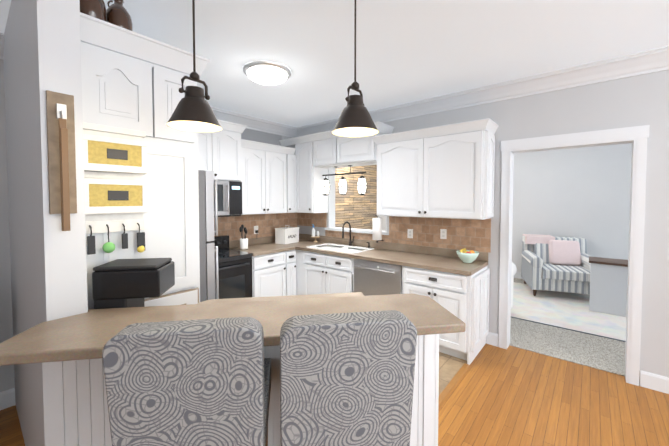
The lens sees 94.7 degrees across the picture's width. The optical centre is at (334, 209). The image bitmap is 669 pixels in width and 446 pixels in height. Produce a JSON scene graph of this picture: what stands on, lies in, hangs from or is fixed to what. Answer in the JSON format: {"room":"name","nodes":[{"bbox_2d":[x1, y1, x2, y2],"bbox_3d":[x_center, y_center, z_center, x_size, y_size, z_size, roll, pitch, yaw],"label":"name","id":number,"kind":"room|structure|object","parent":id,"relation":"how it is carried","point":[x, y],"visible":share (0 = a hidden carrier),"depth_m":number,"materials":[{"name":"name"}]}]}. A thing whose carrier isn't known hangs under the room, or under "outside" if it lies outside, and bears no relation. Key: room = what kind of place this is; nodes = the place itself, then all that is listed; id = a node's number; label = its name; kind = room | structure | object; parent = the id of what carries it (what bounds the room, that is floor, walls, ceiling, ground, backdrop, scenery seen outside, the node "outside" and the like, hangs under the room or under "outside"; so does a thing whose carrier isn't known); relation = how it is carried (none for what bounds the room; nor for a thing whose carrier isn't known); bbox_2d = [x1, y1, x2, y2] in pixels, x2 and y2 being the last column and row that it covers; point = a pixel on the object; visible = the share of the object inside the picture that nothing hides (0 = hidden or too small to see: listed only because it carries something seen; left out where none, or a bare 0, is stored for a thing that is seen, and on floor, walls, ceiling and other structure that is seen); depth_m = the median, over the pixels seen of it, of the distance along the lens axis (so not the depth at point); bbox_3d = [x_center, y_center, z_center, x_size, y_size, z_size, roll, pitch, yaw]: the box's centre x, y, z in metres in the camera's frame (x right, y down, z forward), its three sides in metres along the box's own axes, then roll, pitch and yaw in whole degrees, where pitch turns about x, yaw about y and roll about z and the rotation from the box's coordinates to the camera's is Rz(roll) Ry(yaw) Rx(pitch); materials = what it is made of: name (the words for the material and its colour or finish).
{"room":"kitchen","nodes":[
{"label":"kitchen","id":0,"kind":"room"},
{"bbox_2d":[0,124,11,391],"bbox_3d":[-3.404,0.151,1.288,0.130,2.750,2.810,2,2,40],"label":"wall","id":1,"kind":"structure","parent":0,"point":[5,370],"depth_m":2.30,"materials":[{"name":"grey paint"}]},
{"bbox_2d":[0,33,3,58],"bbox_3d":[-3.311,-1.148,1.154,0.130,0.145,2.830,2,2,40],"label":"crown molding","id":2,"kind":"structure","parent":1,"relation":"attached to","point":[1,34],"depth_m":2.23,"materials":[{"name":"white wood"}]},
{"bbox_2d":[0,388,15,409],"bbox_3d":[-3.355,1.462,1.277,0.015,0.130,2.830,2,2,40],"label":"baseboard","id":3,"kind":"structure","parent":1,"relation":"attached to","point":[7,398],"depth_m":2.32,"materials":[{"name":"white wood"}]},
{"bbox_2d":[0,0,87,445],"bbox_3d":[-1.768,0.133,1.837,1.630,2.750,0.135,2,2,40],"label":"wall","id":4,"kind":"structure","parent":0,"point":[42,268],"depth_m":1.38,"materials":[{"name":"grey paint"}]},
{"bbox_2d":[46,90,76,230],"bbox_3d":[-1.121,-0.199,1.273,0.067,0.570,0.086,2,2,40],"label":"board","id":5,"kind":"object","parent":4,"relation":"attached to","point":[61,153],"visible":1,"depth_m":1.26,"materials":[{"name":"brown wood"}]},
{"bbox_2d":[241,128,294,154],"bbox_3d":[-1.790,0.062,3.986,0.150,2.750,3.400,2,2,40],"label":"wall","id":6,"kind":"structure","parent":0,"point":[248,134],"depth_m":4.69,"materials":[{"name":"grey paint"}]},
{"bbox_2d":[211,107,295,136],"bbox_3d":[-1.683,-1.238,3.869,0.130,0.145,3.155,2,2,40],"label":"crown molding","id":7,"kind":"structure","parent":6,"relation":"attached to","point":[254,123],"depth_m":4.50,"materials":[{"name":"white wood"}]},
{"bbox_2d":[254,226,257,233],"bbox_3d":[-1.176,0.296,4.580,0.032,0.108,0.054,2,2,40],"label":"electrical outlet","id":8,"kind":"object","parent":6,"relation":"attached to","point":[255,227],"depth_m":4.59,"materials":[{"name":"white plastic"}]},
{"bbox_2d":[0,344,668,445],"bbox_3d":[-0.061,1.570,0.728,8.130,0.050,6.480,2,2,40],"label":"floor","id":9,"kind":"structure","parent":0,"point":[509,396],"depth_m":2.32,"materials":[{"name":"brown wood"}]},
{"bbox_2d":[102,317,270,445],"bbox_3d":[-0.440,0.922,1.098,0.400,1.220,0.539,0,2,-9],"label":"stool","id":10,"kind":"object","parent":9,"relation":"on","point":[203,382],"visible":1,"depth_m":0.84,"materials":[{"name":"grey fabric"}]},
{"bbox_2d":[280,310,416,445],"bbox_3d":[0.006,0.920,1.153,0.400,1.220,0.539,0,2,-9],"label":"stool","id":11,"kind":"object","parent":9,"relation":"on","point":[346,379],"visible":1,"depth_m":0.90,"materials":[{"name":"grey fabric"}]},
{"bbox_2d":[438,363,469,408],"bbox_3d":[0.395,1.500,1.900,0.060,0.012,2.675,2,2,40],"label":"trim","id":12,"kind":"structure","parent":9,"relation":"on","point":[451,385],"depth_m":2.60,"materials":[{"name":"brown wood"}]},
{"bbox_2d":[0,0,668,126],"bbox_3d":[1.401,-1.301,2.376,8.130,0.080,11.030,2,2,40],"label":"ceiling","id":13,"kind":"structure","parent":0,"point":[408,51],"depth_m":2.30,"materials":[{"name":"white paint"}]},
{"bbox_2d":[166,0,221,132],"bbox_3d":[-0.607,-0.793,1.329,0.222,0.864,0.222,2,2,40],"label":"pendant light","id":14,"kind":"object","parent":13,"relation":"hanging from","point":[193,111],"visible":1,"depth_m":1.31,"materials":[{"name":"brown metal"}]},
{"bbox_2d":[243,61,290,84],"bbox_3d":[-0.615,-1.225,2.831,0.430,0.099,0.430,2,2,40],"label":"flush ceiling light","id":15,"kind":"object","parent":13,"relation":"attached to","point":[267,73],"visible":1,"depth_m":2.72,"materials":[{"name":"white glass"}]},
{"bbox_2d":[332,0,378,136],"bbox_3d":[0.097,-0.797,1.440,0.222,0.864,0.222,2,2,40],"label":"pendant light","id":16,"kind":"object","parent":13,"relation":"hanging from","point":[355,119],"visible":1,"depth_m":1.41,"materials":[{"name":"brown metal"}]},
{"bbox_2d":[335,165,378,229],"bbox_3d":[0.029,-0.038,7.007,0.130,2.750,3.270,2,2,40],"label":"window blind","id":17,"kind":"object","parent":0,"point":[352,207],"depth_m":7.50,"materials":[{"name":"stone"}]},
{"bbox_2d":[439,352,466,394],"bbox_3d":[-0.550,1.465,3.091,2.980,0.004,3.285,2,2,40],"label":"floor","id":18,"kind":"structure","parent":0,"point":[450,366],"depth_m":2.88,"materials":[{"name":"beige tile"}]},
{"bbox_2d":[198,170,218,301],"bbox_3d":[-1.425,0.607,2.241,0.855,1.775,0.842,2,2,40],"label":"refrigerator","id":19,"kind":"object","parent":18,"relation":"on","point":[208,249],"visible":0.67,"depth_m":2.19,"materials":[{"name":"silver metal"}]},
{"bbox_2d":[210,235,252,298],"bbox_3d":[-1.490,0.903,3.728,0.666,1.085,0.806,2,2,40],"label":"range","id":20,"kind":"object","parent":18,"relation":"on","point":[235,272],"visible":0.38,"depth_m":3.70,"materials":[{"name":"black metal"}]},
{"bbox_2d":[0,12,498,445],"bbox_3d":[-0.465,0.217,2.764,3.485,2.520,3.622,2,2,40],"label":"kitchen cabinets","id":21,"kind":"object","parent":18,"relation":"on","point":[432,182],"visible":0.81,"depth_m":2.00,"materials":[{"name":"white wood"}]},
{"bbox_2d":[80,0,132,30],"bbox_3d":[-1.222,-1.065,1.635,0.159,0.216,0.266,2,2,40],"label":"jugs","id":22,"kind":"object","parent":21,"relation":"on","point":[116,13],"visible":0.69,"depth_m":1.64,"materials":[{"name":"brown ceramic"}]},
{"bbox_2d":[83,122,147,254],"bbox_3d":[-1.136,-0.097,1.595,0.078,0.665,0.304,2,2,40],"label":"mail organizer","id":23,"kind":"object","parent":21,"relation":"attached to","point":[115,184],"visible":0.88,"depth_m":1.58,"materials":[{"name":"white wood"}]},
{"bbox_2d":[92,258,174,308],"bbox_3d":[-0.996,0.439,1.556,0.290,0.355,0.220,0,2,-9],"label":"printer","id":24,"kind":"object","parent":21,"relation":"on","point":[122,283],"visible":0.62,"depth_m":1.45,"materials":[{"name":"black plastic"}]},
{"bbox_2d":[214,180,241,216],"bbox_3d":[-1.574,-0.137,3.765,0.445,0.442,0.804,2,2,40],"label":"microwave","id":25,"kind":"object","parent":21,"relation":"attached to","point":[229,193],"visible":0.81,"depth_m":3.83,"materials":[{"name":"silver metal"}]},
{"bbox_2d":[0,288,465,365],"bbox_3d":[-0.313,0.555,1.472,1.577,0.210,1.824,2,2,40],"label":"countertop","id":26,"kind":"structure","parent":21,"relation":"on","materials":[{"name":"laminate"}]},
{"bbox_2d":[239,224,247,249],"bbox_3d":[-1.226,0.362,4.179,0.110,0.335,0.116,2,2,40],"label":"utensil crock","id":27,"kind":"object","parent":21,"relation":"on","point":[244,243],"visible":1,"depth_m":4.14,"materials":[{"name":"white ceramic"}]},
{"bbox_2d":[275,225,298,243],"bbox_3d":[-0.735,0.370,4.795,0.210,0.279,0.340,1,2,32],"label":"bread box","id":28,"kind":"object","parent":21,"relation":"on","point":[282,234],"visible":1,"depth_m":4.68,"materials":[{"name":"white metal"}]},
{"bbox_2d":[311,224,319,241],"bbox_3d":[-0.301,0.363,4.861,0.148,0.288,0.150,2,2,40],"label":"stand","id":29,"kind":"object","parent":21,"relation":"on","point":[313,234],"visible":1,"depth_m":4.84,"materials":[{"name":"beige wood"}]},
{"bbox_2d":[306,243,373,253],"bbox_3d":[0.068,0.622,4.266,0.832,0.212,0.482,2,2,40],"label":"sink","id":30,"kind":"object","parent":21,"relation":"in","point":[348,249],"depth_m":4.31,"materials":[{"name":"white ceramic"}]},
{"bbox_2d":[321,165,366,195],"bbox_3d":[0.121,-0.416,4.389,0.788,0.419,0.128,2,2,40],"label":"lantern pendant light","id":31,"kind":"object","parent":21,"relation":"hanging from","point":[343,186],"visible":1,"depth_m":4.35,"materials":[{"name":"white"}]},
{"bbox_2d":[342,221,369,247],"bbox_3d":[0.296,0.341,4.287,0.365,0.349,0.215,2,2,40],"label":"faucet","id":32,"kind":"object","parent":21,"relation":"on","point":[353,243],"depth_m":4.39,"materials":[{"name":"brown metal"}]},
{"bbox_2d":[229,233,487,275],"bbox_3d":[-0.538,0.538,3.054,3.014,0.140,3.287,2,2,40],"label":"countertop","id":33,"kind":"structure","parent":21,"relation":"on","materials":[{"name":"laminate"}]},
{"bbox_2d":[372,215,383,242],"bbox_3d":[0.562,0.248,4.025,0.118,0.363,0.136,2,2,40],"label":"paper towel","id":34,"kind":"object","parent":21,"relation":"on","point":[377,228],"visible":0.96,"depth_m":3.97,"materials":[{"name":"white paper"}]},
{"bbox_2d":[456,250,478,262],"bbox_3d":[1.419,0.501,3.289,0.226,0.115,0.226,2,2,40],"label":"fruit bowl","id":35,"kind":"object","parent":21,"relation":"on","point":[467,257],"visible":0.94,"depth_m":3.22,"materials":[{"name":"green ceramic"}]},
{"bbox_2d":[460,248,474,252],"bbox_3d":[1.418,0.464,3.288,0.147,0.098,0.134,2,2,40],"label":"fruit","id":36,"kind":"object","parent":35,"relation":"in","point":[465,251],"visible":0.48,"depth_m":3.30,"materials":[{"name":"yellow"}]},
{"bbox_2d":[354,259,401,295],"bbox_3d":[0.655,1.017,3.761,0.625,0.856,0.666,2,2,40],"label":"dishwasher","id":37,"kind":"object","parent":18,"relation":"on","point":[374,278],"visible":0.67,"depth_m":3.53,"materials":[{"name":"silver metal"}]},
{"bbox_2d":[297,70,668,384],"bbox_3d":[2.049,0.091,3.093,8.000,2.750,0.130,2,2,40],"label":"wall","id":38,"kind":"structure","parent":0,"point":[639,100],"depth_m":2.65,"materials":[{"name":"grey paint"}]},
{"bbox_2d":[325,168,388,234],"bbox_3d":[0.343,-0.160,4.505,1.200,1.040,0.210,2,2,40],"label":"window frame","id":39,"kind":"structure","parent":38,"relation":"attached to","point":[331,196],"depth_m":4.80,"materials":[{"name":"white wood"}]},
{"bbox_2d":[407,229,412,237],"bbox_3d":[0.960,0.299,3.910,0.072,0.116,0.006,2,2,40],"label":"electrical outlet","id":40,"kind":"object","parent":38,"relation":"attached to","point":[410,231],"depth_m":3.91,"materials":[{"name":"white plastic"}]},
{"bbox_2d":[440,229,446,238],"bbox_3d":[1.286,0.283,3.636,0.072,0.116,0.006,2,2,40],"label":"electrical outlet","id":41,"kind":"object","parent":38,"relation":"attached to","point":[443,233],"depth_m":3.63,"materials":[{"name":"white plastic"}]},
{"bbox_2d":[292,46,668,137],"bbox_3d":[2.176,-1.202,2.774,7.450,0.145,0.130,2,2,40],"label":"crown molding","id":42,"kind":"structure","parent":38,"relation":"attached to","point":[642,62],"depth_m":3.00,"materials":[{"name":"white wood"}]},
{"bbox_2d":[486,332,498,341],"bbox_3d":[0.438,1.353,4.583,3.670,0.130,0.015,2,2,40],"label":"baseboard","id":43,"kind":"structure","parent":38,"relation":"attached to","point":[491,336],"depth_m":3.32,"materials":[{"name":"white wood"}]},
{"bbox_2d":[498,125,649,385],"bbox_3d":[2.210,0.381,2.967,1.090,2.180,0.178,2,2,40],"label":"door frame","id":44,"kind":"structure","parent":38,"relation":"attached to","point":[636,136],"depth_m":2.68,"materials":[{"name":"white wood"}]},
{"bbox_2d":[640,370,668,393],"bbox_3d":[3.821,1.453,1.554,3.250,0.130,0.015,2,2,40],"label":"baseboard","id":45,"kind":"structure","parent":38,"relation":"attached to","point":[656,382],"depth_m":2.54,"materials":[{"name":"white wood"}]},
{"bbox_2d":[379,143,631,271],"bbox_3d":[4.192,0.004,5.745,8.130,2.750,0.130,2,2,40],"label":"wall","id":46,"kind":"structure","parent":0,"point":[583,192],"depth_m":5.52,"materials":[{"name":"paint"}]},
{"bbox_2d":[514,272,522,278],"bbox_3d":[5.206,1.344,4.842,5.360,0.130,0.015,2,2,40],"label":"baseboard","id":47,"kind":"structure","parent":46,"relation":"attached to","point":[518,274],"depth_m":6.13,"materials":[{"name":"white wood"}]},
{"bbox_2d":[509,278,625,375],"bbox_3d":[3.485,1.428,4.949,8.130,0.056,4.550,2,2,40],"label":"floor carpet","id":48,"kind":"object","parent":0,"point":[599,353],"depth_m":3.31,"materials":[{"name":"grey carpet"}]},
{"bbox_2d":[511,262,516,307],"bbox_3d":[1.341,0.973,4.613,2.246,0.873,1.038,2,2,40],"label":"sofa","id":49,"kind":"object","parent":48,"relation":"on","point":[514,269],"visible":0.06,"depth_m":4.18,"materials":[{"name":"white fabric"}]},
{"bbox_2d":[511,282,625,341],"bbox_3d":[3.501,1.411,4.439,4.050,0.010,2.010,2,2,40],"label":"living room rug","id":50,"kind":"object","parent":48,"relation":"on","point":[567,311],"visible":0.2,"depth_m":4.21,"materials":[{"name":"white fabric"}]},
{"bbox_2d":[521,236,592,295],"bbox_3d":[3.772,0.940,5.178,1.004,0.883,0.998,1,2,22],"label":"armchair","id":51,"kind":"object","parent":50,"relation":"on","point":[539,271],"visible":0.71,"depth_m":4.90,"materials":[{"name":"fabric"}]},
{"bbox_2d":[523,234,554,243],"bbox_3d":[3.683,0.647,5.575,0.517,0.375,0.475,2,2,40],"label":"throw","id":52,"kind":"object","parent":51,"relation":"on","point":[529,238],"depth_m":5.42,"materials":[{"name":"pink fabric"}]},
{"bbox_2d":[523,234,581,265],"bbox_3d":[3.809,0.692,5.444,0.879,0.456,0.516,2,2,40],"label":"pillows","id":53,"kind":"object","parent":51,"relation":"on","point":[564,252],"visible":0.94,"depth_m":5.21,"materials":[{"name":"pink fabric"}]},
{"bbox_2d":[589,256,627,316],"bbox_3d":[3.871,1.058,4.319,0.485,0.704,0.440,2,2,40],"label":"side table","id":54,"kind":"object","parent":50,"relation":"on","point":[608,284],"visible":0.71,"depth_m":4.19,"materials":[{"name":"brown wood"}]}
]}

